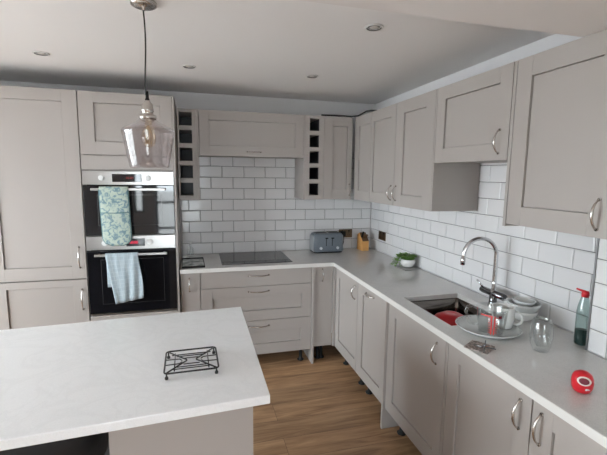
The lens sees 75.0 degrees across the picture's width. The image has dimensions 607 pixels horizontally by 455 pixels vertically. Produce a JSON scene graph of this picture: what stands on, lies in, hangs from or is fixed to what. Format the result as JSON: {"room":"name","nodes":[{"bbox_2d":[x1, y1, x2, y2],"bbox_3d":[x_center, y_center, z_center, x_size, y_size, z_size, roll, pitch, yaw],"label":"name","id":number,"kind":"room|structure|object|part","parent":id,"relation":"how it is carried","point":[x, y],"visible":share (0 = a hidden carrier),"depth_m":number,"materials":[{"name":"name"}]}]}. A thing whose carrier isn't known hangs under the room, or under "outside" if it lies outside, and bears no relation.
{"room":"kitchen","nodes":[
{"label":"kitchen","id":0,"kind":"room"},
{"bbox_2d":[0,81,374,305],"bbox_3d":[-1.740,-0.139,3.555,5.400,2.600,0.190,-1,8,-15],"label":"wall","id":1,"kind":"structure","parent":0,"point":[184,100],"depth_m":3.65,"materials":[{"name":"white paint"}]},
{"bbox_2d":[177,108,196,199],"bbox_3d":[-0.997,-0.616,3.400,0.146,0.738,0.330,-1,8,-15],"label":"wine rack","id":2,"kind":"object","parent":1,"relation":"attached to","point":[186,118],"visible":0.99,"depth_m":3.29,"materials":[{"name":"beige paint"}]},
{"bbox_2d":[178,108,190,116],"bbox_3d":[-0.999,-0.967,3.344,0.101,0.026,0.314,-1,8,-15],"label":"shelf","id":3,"kind":"object","parent":2,"relation":"attached to","point":[181,112],"depth_m":3.23,"materials":[{"name":"beige paint"}]},
{"bbox_2d":[179,125,191,133],"bbox_3d":[-1.000,-0.832,3.362,0.101,0.036,0.314,-1,8,-15],"label":"shelf","id":4,"kind":"object","parent":2,"relation":"attached to","point":[183,129],"depth_m":3.22,"materials":[{"name":"beige paint"}]},
{"bbox_2d":[179,143,191,149],"bbox_3d":[-1.002,-0.691,3.381,0.101,0.036,0.314,-1,8,-15],"label":"shelf","id":5,"kind":"object","parent":2,"relation":"attached to","point":[182,146],"depth_m":3.23,"materials":[{"name":"beige paint"}]},
{"bbox_2d":[180,161,192,165],"bbox_3d":[-1.004,-0.550,3.400,0.101,0.036,0.314,-1,8,-15],"label":"shelf","id":6,"kind":"object","parent":2,"relation":"attached to","point":[182,163],"depth_m":3.25,"materials":[{"name":"beige paint"}]},
{"bbox_2d":[180,178,192,182],"bbox_3d":[-1.005,-0.409,3.418,0.101,0.036,0.314,-1,8,-15],"label":"shelf","id":7,"kind":"object","parent":2,"relation":"attached to","point":[182,180],"depth_m":3.27,"materials":[{"name":"beige paint"}]},
{"bbox_2d":[181,194,193,199],"bbox_3d":[-1.007,-0.268,3.437,0.101,0.038,0.314,-1,8,-15],"label":"shelf","id":8,"kind":"object","parent":2,"relation":"attached to","point":[183,196],"depth_m":3.29,"materials":[{"name":"beige paint"}]},
{"bbox_2d":[195,109,199,199],"bbox_3d":[-0.916,-0.618,3.425,0.021,0.738,0.336,-1,8,-15],"label":"end panel","id":9,"kind":"object","parent":2,"relation":"attached to","point":[196,110],"visible":0.9,"depth_m":3.26,"materials":[{"name":"beige paint"}]},
{"bbox_2d":[198,109,303,158],"bbox_3d":[-0.466,-0.808,3.501,0.892,0.369,0.373,-1,8,-15],"label":"upper cabinet","id":10,"kind":"object","parent":1,"relation":"attached to","point":[236,134],"visible":1,"depth_m":3.36,"materials":[{"name":"grey wood"}]},
{"bbox_2d":[181,155,370,253],"bbox_3d":[-0.209,-0.244,3.852,1.883,0.955,0.010,-1,8,-15],"label":"wall tiles","id":11,"kind":"structure","parent":1,"relation":"attached to","point":[244,204],"depth_m":3.79,"materials":[{"name":"white tile"}]},
{"bbox_2d":[339,229,351,237],"bbox_3d":[0.431,0.060,4.056,0.146,0.086,0.010,-1,8,-15],"label":"wall socket","id":12,"kind":"object","parent":11,"relation":"attached to","point":[348,231],"visible":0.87,"depth_m":4.06,"materials":[{"name":"gold metal"}]},
{"bbox_2d":[340,231,345,243],"bbox_3d":[0.399,0.126,4.028,0.057,0.176,0.048,-1,8,-15],"label":"plug","id":13,"kind":"object","parent":12,"relation":"in","point":[342,232],"visible":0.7,"depth_m":4.01,"materials":[{"name":"black plastic"}]},
{"bbox_2d":[305,115,323,198],"bbox_3d":[0.058,-0.641,3.683,0.163,0.738,0.330,-1,8,-15],"label":"wine rack","id":14,"kind":"object","parent":1,"relation":"attached to","point":[314,124],"visible":0.74,"depth_m":3.55,"materials":[{"name":"beige paint"}]},
{"bbox_2d":[294,115,305,199],"bbox_3d":[-0.031,-0.639,3.663,0.019,0.738,0.336,-1,8,-15],"label":"end panel","id":15,"kind":"object","parent":14,"relation":"attached to","point":[300,163],"visible":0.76,"depth_m":3.59,"materials":[{"name":"beige paint"}]},
{"bbox_2d":[309,194,317,198],"bbox_3d":[0.051,-0.293,3.721,0.088,0.038,0.314,-1,8,-15],"label":"shelf","id":16,"kind":"object","parent":14,"relation":"attached to","point":[311,196],"depth_m":3.57,"materials":[{"name":"beige paint"}]},
{"bbox_2d":[309,163,318,167],"bbox_3d":[0.054,-0.575,3.684,0.088,0.036,0.314,-1,8,-15],"label":"shelf","id":17,"kind":"object","parent":14,"relation":"attached to","point":[311,165],"depth_m":3.54,"materials":[{"name":"beige paint"}]},
{"bbox_2d":[309,179,318,182],"bbox_3d":[0.052,-0.434,3.702,0.088,0.036,0.314,-1,8,-15],"label":"shelf","id":18,"kind":"object","parent":14,"relation":"attached to","point":[310,180],"depth_m":3.55,"materials":[{"name":"beige paint"}]},
{"bbox_2d":[310,131,318,137],"bbox_3d":[0.057,-0.857,3.647,0.088,0.036,0.314,-1,8,-15],"label":"shelf","id":19,"kind":"object","parent":14,"relation":"attached to","point":[313,134],"depth_m":3.50,"materials":[{"name":"beige paint"}]},
{"bbox_2d":[310,147,318,152],"bbox_3d":[0.056,-0.716,3.665,0.088,0.036,0.314,-1,8,-15],"label":"shelf","id":20,"kind":"object","parent":14,"relation":"attached to","point":[312,149],"depth_m":3.52,"materials":[{"name":"beige paint"}]},
{"bbox_2d":[310,115,319,122],"bbox_3d":[0.059,-0.992,3.629,0.088,0.026,0.314,-1,8,-15],"label":"shelf","id":21,"kind":"object","parent":14,"relation":"attached to","point":[313,119],"depth_m":3.50,"materials":[{"name":"beige paint"}]},
{"bbox_2d":[323,116,352,198],"bbox_3d":[0.274,-0.643,3.725,0.272,0.737,0.373,-1,8,-15],"label":"upper cabinet","id":22,"kind":"object","parent":1,"relation":"attached to","point":[337,162],"visible":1,"depth_m":3.59,"materials":[{"name":"grey wood"}]},
{"bbox_2d":[321,110,375,117],"bbox_3d":[0.429,-0.997,3.468,0.520,0.032,0.207,5,9,29],"label":"cable","id":23,"kind":"object","parent":22,"relation":"on","point":[367,110],"visible":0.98,"depth_m":3.52,"materials":[{"name":"black plastic"}]},
{"bbox_2d":[0,0,553,103],"bbox_3d":[-1.367,-1.135,2.095,5.010,0.235,2.540,-1,8,-15],"label":"ceiling","id":24,"kind":"structure","parent":0,"point":[256,48],"depth_m":2.23,"materials":[{"name":"white paint"}]},
{"bbox_2d":[32,51,49,55],"bbox_3d":[-1.594,-1.056,2.402,0.093,0.006,0.093,-1,8,-15],"label":"recessed light","id":25,"kind":"object","parent":24,"relation":"in","point":[40,53],"visible":1,"depth_m":2.39,"materials":[{"name":"white plastic"}]},
{"bbox_2d":[121,0,174,167],"bbox_3d":[-0.678,-0.608,1.711,0.222,0.692,0.222,-1,8,-15],"label":"pendant lamp","id":26,"kind":"object","parent":24,"relation":"hanging from","point":[147,109],"visible":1,"depth_m":1.70,"materials":[{"name":"clear glass"}]},
{"bbox_3d":[-0.679,-0.747,1.692,0.015,0.346,0.007,-1,8,-15],"label":"cord","id":27,"kind":"part","parent":26,"relation":"part of","materials":[{"name":"black plastic"}]},
{"bbox_3d":[-0.681,-0.370,1.742,0.222,0.212,0.222,-1,8,-15],"label":"lamp shade","id":28,"kind":"part","parent":26,"relation":"part of","materials":[{"name":"clear glass"}]},
{"bbox_2d":[182,64,195,68],"bbox_3d":[-0.770,-1.080,2.657,0.093,0.006,0.093,-1,8,-15],"label":"recessed light","id":29,"kind":"object","parent":24,"relation":"in","point":[187,66],"visible":1,"depth_m":2.65,"materials":[{"name":"white plastic"}]},
{"bbox_2d":[306,74,317,77],"bbox_3d":[0.062,-1.100,2.879,0.093,0.006,0.093,-1,8,-15],"label":"recessed light","id":30,"kind":"object","parent":24,"relation":"in","point":[311,75],"visible":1,"depth_m":2.87,"materials":[{"name":"white plastic"}]},
{"bbox_2d":[364,23,383,30],"bbox_3d":[0.342,-0.970,1.920,0.093,0.006,0.093,-1,8,-15],"label":"recessed light","id":31,"kind":"object","parent":24,"relation":"in","point":[370,27],"visible":1,"depth_m":1.91,"materials":[{"name":"white plastic"}]},
{"bbox_2d":[253,334,421,454],"bbox_3d":[-0.871,1.649,0.474,5.400,0.120,7.000,-1,8,-15],"label":"floor","id":32,"kind":"structure","parent":0,"point":[321,407],"depth_m":2.75,"materials":[{"name":"brown wood"}]},
{"bbox_2d":[0,85,90,329],"bbox_3d":[-1.953,0.115,3.078,0.598,2.215,0.638,-1,8,-15],"label":"tall cabinet","id":33,"kind":"object","parent":32,"relation":"on","point":[44,281],"visible":0.69,"depth_m":2.79,"materials":[{"name":"beige paint"}]},
{"bbox_3d":[-1.890,0.746,2.897,0.595,0.723,0.020,-1,8,-15],"label":"door","id":34,"kind":"part","parent":33,"relation":"part of","materials":[{"name":"beige paint"}]},
{"bbox_3d":[-1.628,0.532,2.910,0.013,0.162,0.038,-1,8,-15],"label":"handle","id":35,"kind":"part","parent":33,"relation":"part of","materials":[{"name":"silver metal"}]},
{"bbox_2d":[0,432,108,454],"bbox_3d":[-0.927,1.024,1.420,0.480,0.870,0.450,-1,8,-15],"label":"bar stool","id":36,"kind":"object","parent":32,"relation":"on","point":[96,444],"visible":0.4,"depth_m":1.26,"materials":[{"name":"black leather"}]},
{"bbox_2d":[77,90,181,320],"bbox_3d":[-1.356,0.099,3.258,0.640,2.214,0.611,-1,8,-15],"label":"tall cabinet","id":37,"kind":"object","parent":32,"relation":"on","point":[102,116],"depth_m":2.88,"materials":[{"name":"beige paint"}]},
{"bbox_3d":[-1.278,-0.744,2.862,0.622,0.437,0.020,-1,8,-15],"label":"door","id":38,"kind":"part","parent":37,"relation":"part of","materials":[{"name":"beige paint"}]},
{"bbox_3d":[-1.281,-0.473,2.898,0.622,0.100,0.020,-1,8,-15],"label":"filler panel","id":39,"kind":"part","parent":37,"relation":"part of","materials":[{"name":"beige paint"}]},
{"bbox_2d":[82,171,174,235],"bbox_3d":[-1.346,-0.211,3.162,0.619,0.469,0.608,-1,8,-15],"label":"oven","id":40,"kind":"object","parent":37,"relation":"in","point":[151,194],"visible":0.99,"depth_m":2.94,"materials":[{"name":"black glass"}]},
{"bbox_2d":[98,186,131,245],"bbox_3d":[-1.357,-0.080,2.858,0.209,0.430,0.060,-1,8,-15],"label":"glove","id":41,"kind":"object","parent":40,"relation":"hanging from","point":[114,202],"visible":1,"depth_m":2.84,"materials":[{"name":"fabric"}]},
{"bbox_3d":[-1.273,-0.278,2.884,0.500,0.018,0.054,-1,8,-15],"label":"handle","id":42,"kind":"part","parent":40,"relation":"part of","materials":[{"name":"silver metal"}]},
{"bbox_3d":[-1.282,-0.364,2.910,0.619,0.099,0.024,-1,8,-15],"label":"control panel","id":43,"kind":"part","parent":40,"relation":"part of","materials":[{"name":"silver metal"}]},
{"bbox_2d":[86,234,177,315],"bbox_3d":[-1.353,0.327,3.233,0.619,0.598,0.608,-1,8,-15],"label":"oven","id":44,"kind":"object","parent":37,"relation":"in","point":[156,252],"visible":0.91,"depth_m":3.00,"materials":[{"name":"black glass"}]},
{"bbox_2d":[105,252,143,303],"bbox_3d":[-1.322,0.375,2.935,0.253,0.381,0.050,-1,8,-15],"label":"tea towel","id":45,"kind":"object","parent":44,"relation":"hanging from","point":[124,275],"visible":1,"depth_m":2.92,"materials":[{"name":"white fabric"}]},
{"bbox_3d":[-1.278,0.198,2.946,0.500,0.018,0.054,-1,8,-15],"label":"handle","id":46,"kind":"part","parent":44,"relation":"part of","materials":[{"name":"silver metal"}]},
{"bbox_3d":[-1.288,0.111,2.973,0.619,0.101,0.024,-1,8,-15],"label":"control panel","id":47,"kind":"part","parent":44,"relation":"part of","materials":[{"name":"silver metal"}]},
{"bbox_3d":[-1.297,0.875,3.075,0.622,0.435,0.020,-1,8,-15],"label":"drawer","id":48,"kind":"part","parent":37,"relation":"part of","materials":[{"name":"beige paint"}]},
{"bbox_3d":[-1.054,0.092,3.339,0.014,2.214,0.611,-1,8,-15],"label":"end panel","id":49,"kind":"part","parent":37,"relation":"part of","materials":[{"name":"grey wood"}]},
{"bbox_2d":[104,407,252,454],"bbox_3d":[-1.124,0.996,1.608,1.728,0.872,0.850,-1,8,-15],"label":"base cabinet","id":50,"kind":"object","parent":32,"relation":"on","point":[230,432],"visible":0.05,"depth_m":1.33,"materials":[{"name":"beige paint"}]},
{"bbox_2d":[0,307,269,450],"bbox_3d":[-1.128,0.554,1.498,1.944,0.032,0.938,-2,8,-18],"label":"countertop","id":51,"kind":"structure","parent":50,"relation":"on","point":[59,382],"depth_m":1.46,"materials":[{"name":"white stone"}]},
{"bbox_2d":[163,346,218,379],"bbox_3d":[-0.436,0.525,1.541,0.201,0.029,0.195,-2,8,-16],"label":"trivet","id":52,"kind":"object","parent":51,"relation":"on","point":[211,347],"visible":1,"depth_m":1.53,"materials":[{"name":"black metal"}]},
{"bbox_2d":[181,273,200,311],"bbox_3d":[-0.968,0.687,3.425,0.149,0.733,0.603,-1,8,-15],"label":"base cabinet","id":53,"kind":"object","parent":32,"relation":"on","point":[190,283],"visible":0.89,"depth_m":3.15,"materials":[{"name":"grey wood"}]},
{"bbox_2d":[200,267,311,360],"bbox_3d":[-0.448,0.744,3.575,0.925,0.873,0.603,-1,8,-15],"label":"drawer unit","id":54,"kind":"object","parent":32,"relation":"on","point":[275,304],"visible":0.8,"depth_m":3.34,"materials":[{"name":"grey wood"}]},
{"bbox_3d":[-0.380,0.633,3.313,0.923,0.294,0.020,-1,8,-15],"label":"drawer","id":55,"kind":"part","parent":54,"relation":"part of","materials":[{"name":"beige paint"}]},
{"bbox_3d":[-0.378,0.414,3.284,0.923,0.140,0.020,-1,8,-15],"label":"drawer","id":56,"kind":"part","parent":54,"relation":"part of","materials":[{"name":"beige paint"}]},
{"bbox_3d":[-0.384,0.930,3.352,0.923,0.298,0.020,-1,8,-15],"label":"drawer","id":57,"kind":"part","parent":54,"relation":"part of","materials":[{"name":"beige paint"}]},
{"bbox_3d":[-0.026,1.121,3.559,0.060,0.139,0.060,-1,8,-15],"label":"leg","id":58,"kind":"part","parent":54,"relation":"part of","materials":[{"name":"black plastic"}]},
{"bbox_2d":[303,267,314,363],"bbox_3d":[0.008,0.732,3.705,0.018,0.874,0.577,-1,8,-15],"label":"end panel","id":59,"kind":"object","parent":32,"relation":"on","point":[309,352],"visible":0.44,"depth_m":3.44,"materials":[{"name":"beige paint"}]},
{"bbox_2d":[314,266,332,358],"bbox_3d":[0.102,0.731,3.723,0.169,0.873,0.603,-1,8,-15],"label":"base cabinet","id":60,"kind":"object","parent":32,"relation":"on","point":[323,286],"visible":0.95,"depth_m":3.46,"materials":[{"name":"grey wood"}]},
{"bbox_3d":[0.128,1.117,3.600,0.060,0.139,0.060,-1,8,-15],"label":"leg","id":61,"kind":"part","parent":60,"relation":"part of","materials":[{"name":"black plastic"}]},
{"bbox_3d":[0.159,1.117,3.608,0.060,0.139,0.060,-1,8,-15],"label":"leg","id":62,"kind":"part","parent":60,"relation":"part of","materials":[{"name":"black plastic"}]},
{"bbox_2d":[332,266,335,345],"bbox_3d":[0.268,0.692,3.479,0.021,0.729,0.016,-1,8,-15],"label":"post","id":63,"kind":"object","parent":60,"relation":"attached to","point":[334,268],"visible":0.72,"depth_m":3.47,"materials":[{"name":"beige paint"}]},
{"bbox_2d":[335,268,364,384],"bbox_3d":[0.596,0.790,3.319,0.603,0.873,0.480,-1,8,-15],"label":"base cabinet","id":64,"kind":"object","parent":32,"relation":"on","point":[346,306],"visible":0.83,"depth_m":3.23,"materials":[{"name":"grey wood"}]},
{"bbox_3d":[0.352,0.725,3.244,0.020,0.726,0.478,-1,8,-15],"label":"door","id":65,"kind":"part","parent":64,"relation":"part of","materials":[{"name":"beige paint"}]},
{"bbox_2d":[356,283,384,402],"bbox_3d":[0.721,0.852,2.860,0.603,0.873,0.473,-1,8,-15],"label":"dishwasher","id":66,"kind":"object","parent":32,"relation":"on","point":[371,308],"visible":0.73,"depth_m":2.79,"materials":[{"name":"grey wood"}]},
{"bbox_2d":[380,301,398,428],"bbox_3d":[0.793,0.883,2.624,0.577,0.874,0.018,-1,8,-15],"label":"end panel","id":67,"kind":"object","parent":32,"relation":"on","point":[387,421],"visible":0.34,"depth_m":2.56,"materials":[{"name":"beige paint"}]},
{"bbox_2d":[180,247,606,448],"bbox_3d":[0.209,0.456,2.357,1.882,0.032,3.250,-1,8,-15],"label":"countertop","id":68,"kind":"structure","parent":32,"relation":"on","point":[544,377],"depth_m":1.83,"materials":[{"name":"grey stone"}]},
{"bbox_2d":[182,257,204,268],"bbox_3d":[-0.921,0.293,3.300,0.180,0.018,0.325,-2,8,-17],"label":"cutting board","id":69,"kind":"object","parent":68,"relation":"on","point":[198,262],"depth_m":3.28,"materials":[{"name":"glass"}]},
{"bbox_3d":[-0.921,0.294,3.300,0.172,0.008,0.315,-2,8,-17],"label":"glass","id":70,"kind":"part","parent":69,"relation":"part of","materials":[{"name":"glass"}]},
{"bbox_2d":[219,251,291,264],"bbox_3d":[-0.446,0.270,3.565,0.596,0.006,0.490,-1,8,-15],"label":"cooktop","id":71,"kind":"object","parent":68,"relation":"in","point":[267,256],"visible":1,"depth_m":3.52,"materials":[{"name":"black glass"}]},
{"bbox_2d":[310,231,342,252],"bbox_3d":[0.227,0.142,3.882,0.305,0.192,0.196,-2,8,-16],"label":"toaster","id":72,"kind":"object","parent":68,"relation":"on","point":[326,241],"visible":1,"depth_m":3.81,"materials":[{"name":"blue metal"}]},
{"bbox_2d":[357,232,368,250],"bbox_3d":[0.602,0.130,3.994,0.072,0.195,0.118,-2,8,-20],"label":"knife block","id":73,"kind":"object","parent":68,"relation":"on","point":[362,237],"visible":1,"depth_m":3.96,"materials":[{"name":"orange wood"}]},
{"bbox_2d":[394,265,420,270],"bbox_3d":[0.851,0.327,3.235,0.150,0.008,0.150,-2,8,-22],"label":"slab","id":74,"kind":"object","parent":68,"relation":"on","point":[398,266],"visible":0.74,"depth_m":3.19,"materials":[{"name":"grey stone"}]},
{"bbox_2d":[391,252,416,266],"bbox_3d":[0.813,0.264,3.246,0.209,0.112,0.195,-1,8,-15],"label":"potted plant","id":75,"kind":"object","parent":74,"relation":"on","point":[406,261],"visible":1,"depth_m":3.20,"materials":[{"name":"green plant"}]},
{"bbox_3d":[0.853,0.289,3.241,0.120,0.065,0.120,-1,8,-15],"label":"pot","id":76,"kind":"part","parent":75,"relation":"part of","materials":[{"name":"white ceramic"}]},
{"bbox_2d":[410,298,491,315],"bbox_3d":[0.868,0.582,2.286,0.429,0.186,0.522,-1,8,-15],"label":"sink","id":77,"kind":"object","parent":68,"relation":"in","point":[434,306],"visible":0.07,"depth_m":2.51,"materials":[{"name":"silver metal"}]},
{"bbox_2d":[434,311,463,325],"bbox_3d":[0.856,0.577,2.299,0.263,0.173,0.263,-1,8,-15],"label":"bowl","id":78,"kind":"object","parent":77,"relation":"in","point":[449,317],"visible":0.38,"depth_m":2.25,"materials":[{"name":"red plastic"}]},
{"bbox_2d":[464,340,494,353],"bbox_3d":[0.774,0.525,1.740,0.100,0.005,0.100,8,10,43],"label":"coaster","id":79,"kind":"object","parent":68,"relation":"on","point":[470,345],"visible":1,"depth_m":1.74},
{"bbox_2d":[474,340,495,352],"bbox_3d":[0.789,0.517,1.721,0.077,0.013,0.101,0,8,-9],"label":"metal cross","id":80,"kind":"object","parent":79,"relation":"on","point":[484,345],"visible":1,"depth_m":1.72,"materials":[{"name":"silver metal"}]},
{"bbox_2d":[460,237,506,306],"bbox_3d":[1.044,0.251,2.297,0.257,0.408,0.194,4,8,21],"label":"tap","id":81,"kind":"object","parent":68,"relation":"on","point":[493,294],"visible":0.95,"depth_m":2.26,"materials":[{"name":"silver metal"}]},
{"bbox_3d":[1.008,0.229,2.269,0.230,0.359,0.033,0,8,-5],"label":"spout","id":82,"kind":"part","parent":81,"relation":"part of","materials":[{"name":"silver metal"}]},
{"bbox_2d":[455,315,522,339],"bbox_3d":[0.901,0.490,1.933,0.298,0.027,0.298,-1,8,-15],"label":"serving plate","id":83,"kind":"object","parent":68,"relation":"on","point":[461,321],"visible":0.86,"depth_m":1.93,"materials":[{"name":"grey ceramic"}]},
{"bbox_2d":[464,303,508,336],"bbox_3d":[0.880,0.436,1.874,0.163,0.128,0.160,-1,8,-15],"label":"measuring jug","id":84,"kind":"object","parent":83,"relation":"on","point":[500,317],"visible":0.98,"depth_m":1.82,"materials":[{"name":"clear glass"}]},
{"bbox_2d":[492,303,523,329],"bbox_3d":[0.989,0.439,1.940,0.111,0.107,0.125,-1,8,-15],"label":"mug","id":85,"kind":"object","parent":83,"relation":"on","point":[498,309],"visible":0.95,"depth_m":1.91,"materials":[{"name":"white ceramic"}]},
{"bbox_3d":[1.038,0.440,1.908,0.046,0.072,0.012,6,9,36],"label":"handle","id":86,"kind":"part","parent":85,"relation":"part of","materials":[{"name":"white ceramic"}]},
{"bbox_2d":[515,311,538,320],"bbox_3d":[1.159,0.458,2.088,0.140,0.054,0.140,-1,8,-15],"label":"bowl","id":87,"kind":"object","parent":68,"relation":"on","point":[527,317],"visible":0.44,"depth_m":2.03,"materials":[{"name":"white ceramic"}]},
{"bbox_2d":[507,298,540,313],"bbox_3d":[1.159,0.423,2.083,0.158,0.062,0.158,-1,8,-15],"label":"bowl","id":88,"kind":"object","parent":87,"relation":"on","point":[523,309],"visible":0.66,"depth_m":2.02,"materials":[{"name":"grey ceramic"}]},
{"bbox_2d":[512,296,535,306],"bbox_3d":[1.166,0.400,2.093,0.112,0.040,0.112,-1,8,-15],"label":"bowl","id":89,"kind":"object","parent":88,"relation":"on","point":[518,300],"visible":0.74,"depth_m":2.09,"materials":[{"name":"grey ceramic"}]},
{"bbox_2d":[529,319,553,352],"bbox_3d":[1.026,0.462,1.706,0.091,0.142,0.091,-1,8,-15],"label":"tumbler","id":90,"kind":"object","parent":68,"relation":"on","point":[551,319],"visible":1,"depth_m":1.69,"materials":[{"name":"clear glass"}]},
{"bbox_2d":[573,288,589,345],"bbox_3d":[1.250,0.400,1.768,0.056,0.255,0.054,1,8,2],"label":"soap bottle","id":91,"kind":"object","parent":68,"relation":"on","point":[580,334],"visible":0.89,"depth_m":1.76,"materials":[{"name":"teal plastic"}]},
{"bbox_2d":[571,369,593,393],"bbox_3d":[0.975,0.537,1.382,0.069,0.077,0.070,-1,8,-15],"label":"timer","id":92,"kind":"object","parent":68,"relation":"on","point":[582,381],"visible":1,"depth_m":1.36,"materials":[{"name":"red plastic"}]},
{"bbox_2d":[385,304,448,454],"bbox_3d":[0.868,0.924,2.318,0.603,0.874,0.612,-1,8,-15],"label":"base cabinet","id":93,"kind":"object","parent":32,"relation":"on","point":[416,356],"depth_m":2.20,"materials":[{"name":"grey wood"}]},
{"bbox_3d":[0.635,1.262,2.548,0.060,0.139,0.060,-1,8,-15],"label":"leg","id":94,"kind":"part","parent":93,"relation":"part of","materials":[{"name":"black plastic"}]},
{"bbox_3d":[0.656,0.637,1.994,0.038,0.122,0.013,-1,8,-15],"label":"handle","id":95,"kind":"part","parent":93,"relation":"part of","materials":[{"name":"silver metal"}]},
{"bbox_3d":[0.963,0.891,2.028,0.560,0.729,0.016,-1,8,-15],"label":"filler strip","id":96,"kind":"part","parent":93,"relation":"part of","materials":[{"name":"grey wood"}]},
{"bbox_2d":[442,344,533,454],"bbox_3d":[0.962,0.998,1.773,0.498,0.873,0.493,-1,8,-15],"label":"base cabinet","id":97,"kind":"object","parent":32,"relation":"on","point":[485,414],"visible":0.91,"depth_m":1.70,"materials":[{"name":"grey wood"}]},
{"bbox_3d":[0.795,0.702,1.481,0.038,0.127,0.013,-1,8,-15],"label":"handle","id":98,"kind":"part","parent":97,"relation":"part of","materials":[{"name":"silver metal"}]},
{"bbox_2d":[529,401,606,454],"bbox_3d":[1.097,1.065,1.276,0.498,0.873,0.539,-1,8,-15],"label":"base cabinet","id":99,"kind":"object","parent":32,"relation":"on","point":[550,434],"visible":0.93,"depth_m":1.34,"materials":[{"name":"grey wood"}]},
{"bbox_3d":[0.820,0.714,1.391,0.038,0.127,0.013,-1,8,-15],"label":"handle","id":100,"kind":"part","parent":99,"relation":"part of","materials":[{"name":"silver metal"}]},
{"bbox_2d":[301,0,606,36],"bbox_3d":[-0.508,-0.610,-1.054,5.010,0.434,4.070,-1,8,-15],"label":"ceiling","id":101,"kind":"structure","parent":0,"point":[579,18],"depth_m":1.26,"materials":[{"name":"white paint"}]},
{"bbox_2d":[370,34,582,332],"bbox_3d":[1.659,0.240,0.977,0.190,2.600,6.610,-1,8,-15],"label":"wall","id":102,"kind":"structure","parent":0,"point":[555,40],"depth_m":2.44,"materials":[{"name":"white paint"}]},
{"bbox_2d":[354,112,371,201],"bbox_3d":[0.674,-0.609,3.499,0.335,0.737,0.346,-1,8,-15],"label":"upper cabinet","id":103,"kind":"object","parent":102,"relation":"attached to","point":[363,132],"visible":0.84,"depth_m":3.46,"materials":[{"name":"grey wood"}]},
{"bbox_2d":[369,89,479,210],"bbox_3d":[0.821,-0.526,2.886,0.373,0.737,0.921,-1,8,-15],"label":"upper cabinet","id":104,"kind":"object","parent":102,"relation":"attached to","point":[402,136],"depth_m":2.63,"materials":[{"name":"grey wood"}]},
{"bbox_3d":[0.622,-0.556,3.091,0.020,0.737,0.415,-1,8,-15],"label":"door","id":105,"kind":"part","parent":104,"relation":"part of","materials":[{"name":"beige paint"}]},
{"bbox_3d":[0.740,-0.497,2.656,0.020,0.737,0.486,-1,8,-15],"label":"door","id":106,"kind":"part","parent":104,"relation":"part of","materials":[{"name":"beige paint"}]},
{"bbox_3d":[0.957,-0.469,2.456,0.334,0.735,0.012,-1,8,-15],"label":"end panel","id":107,"kind":"part","parent":104,"relation":"part of","materials":[{"name":"grey wood"}]},
{"bbox_2d":[434,62,514,163],"bbox_3d":[1.020,-0.576,2.141,0.373,0.439,0.592,-1,8,-15],"label":"upper cabinet","id":108,"kind":"object","parent":102,"relation":"attached to","point":[474,112],"visible":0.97,"depth_m":2.06,"materials":[{"name":"grey wood"}]},
{"bbox_3d":[0.919,-0.411,1.887,0.038,0.122,0.013,-1,8,-15],"label":"handle","id":109,"kind":"part","parent":108,"relation":"part of","materials":[{"name":"silver metal"}]},
{"bbox_2d":[370,163,596,332],"bbox_3d":[1.032,-0.173,2.886,0.010,1.095,2.503,-1,8,-15],"label":"wall tiles","id":110,"kind":"structure","parent":102,"relation":"attached to","point":[547,267],"depth_m":2.38,"materials":[{"name":"white tile"}]},
{"bbox_2d":[378,231,385,240],"bbox_3d":[0.766,0.082,3.861,0.010,0.086,0.146,-1,8,-15],"label":"wall socket","id":111,"kind":"object","parent":110,"relation":"attached to","point":[382,235],"visible":1,"depth_m":3.85,"materials":[{"name":"gold metal"}]},
{"bbox_2d":[585,238,599,349],"bbox_3d":[1.240,0.260,1.691,0.014,0.555,0.007,-1,8,-15],"label":"trim","id":112,"kind":"structure","parent":102,"relation":"attached to","point":[598,239],"depth_m":1.69,"materials":[{"name":"grey metal"}]},
{"bbox_2d":[587,239,606,358],"bbox_3d":[1.383,0.311,1.163,0.010,0.595,1.091,-1,8,-15],"label":"tiles","id":113,"kind":"structure","parent":102,"relation":"attached to","point":[597,342],"depth_m":1.66,"materials":[{"name":"white tile"}]},
{"bbox_3d":[1.836,0.506,-0.254,0.120,2.400,4.093,-1,8,-15],"label":"wall pier","id":114,"kind":"object","parent":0,"visible":0},
{"bbox_2d":[502,29,606,239],"bbox_3d":[1.162,-0.351,1.631,0.372,0.749,0.512,-1,8,-15],"label":"upper cabinet","id":115,"kind":"object","parent":114,"relation":"attached to","point":[558,177],"depth_m":1.58,"materials":[{"name":"grey wood"}]},
{"bbox_3d":[1.116,-0.383,1.873,0.334,0.749,0.018,-1,8,-15],"label":"end panel","id":116,"kind":"part","parent":115,"relation":"part of","materials":[{"name":"grey wood"}]},
{"bbox_3d":[1.051,-0.046,1.428,0.038,0.122,0.013,-1,8,-15],"label":"handle","id":117,"kind":"part","parent":115,"relation":"part of","materials":[{"name":"silver metal"}]}
]}

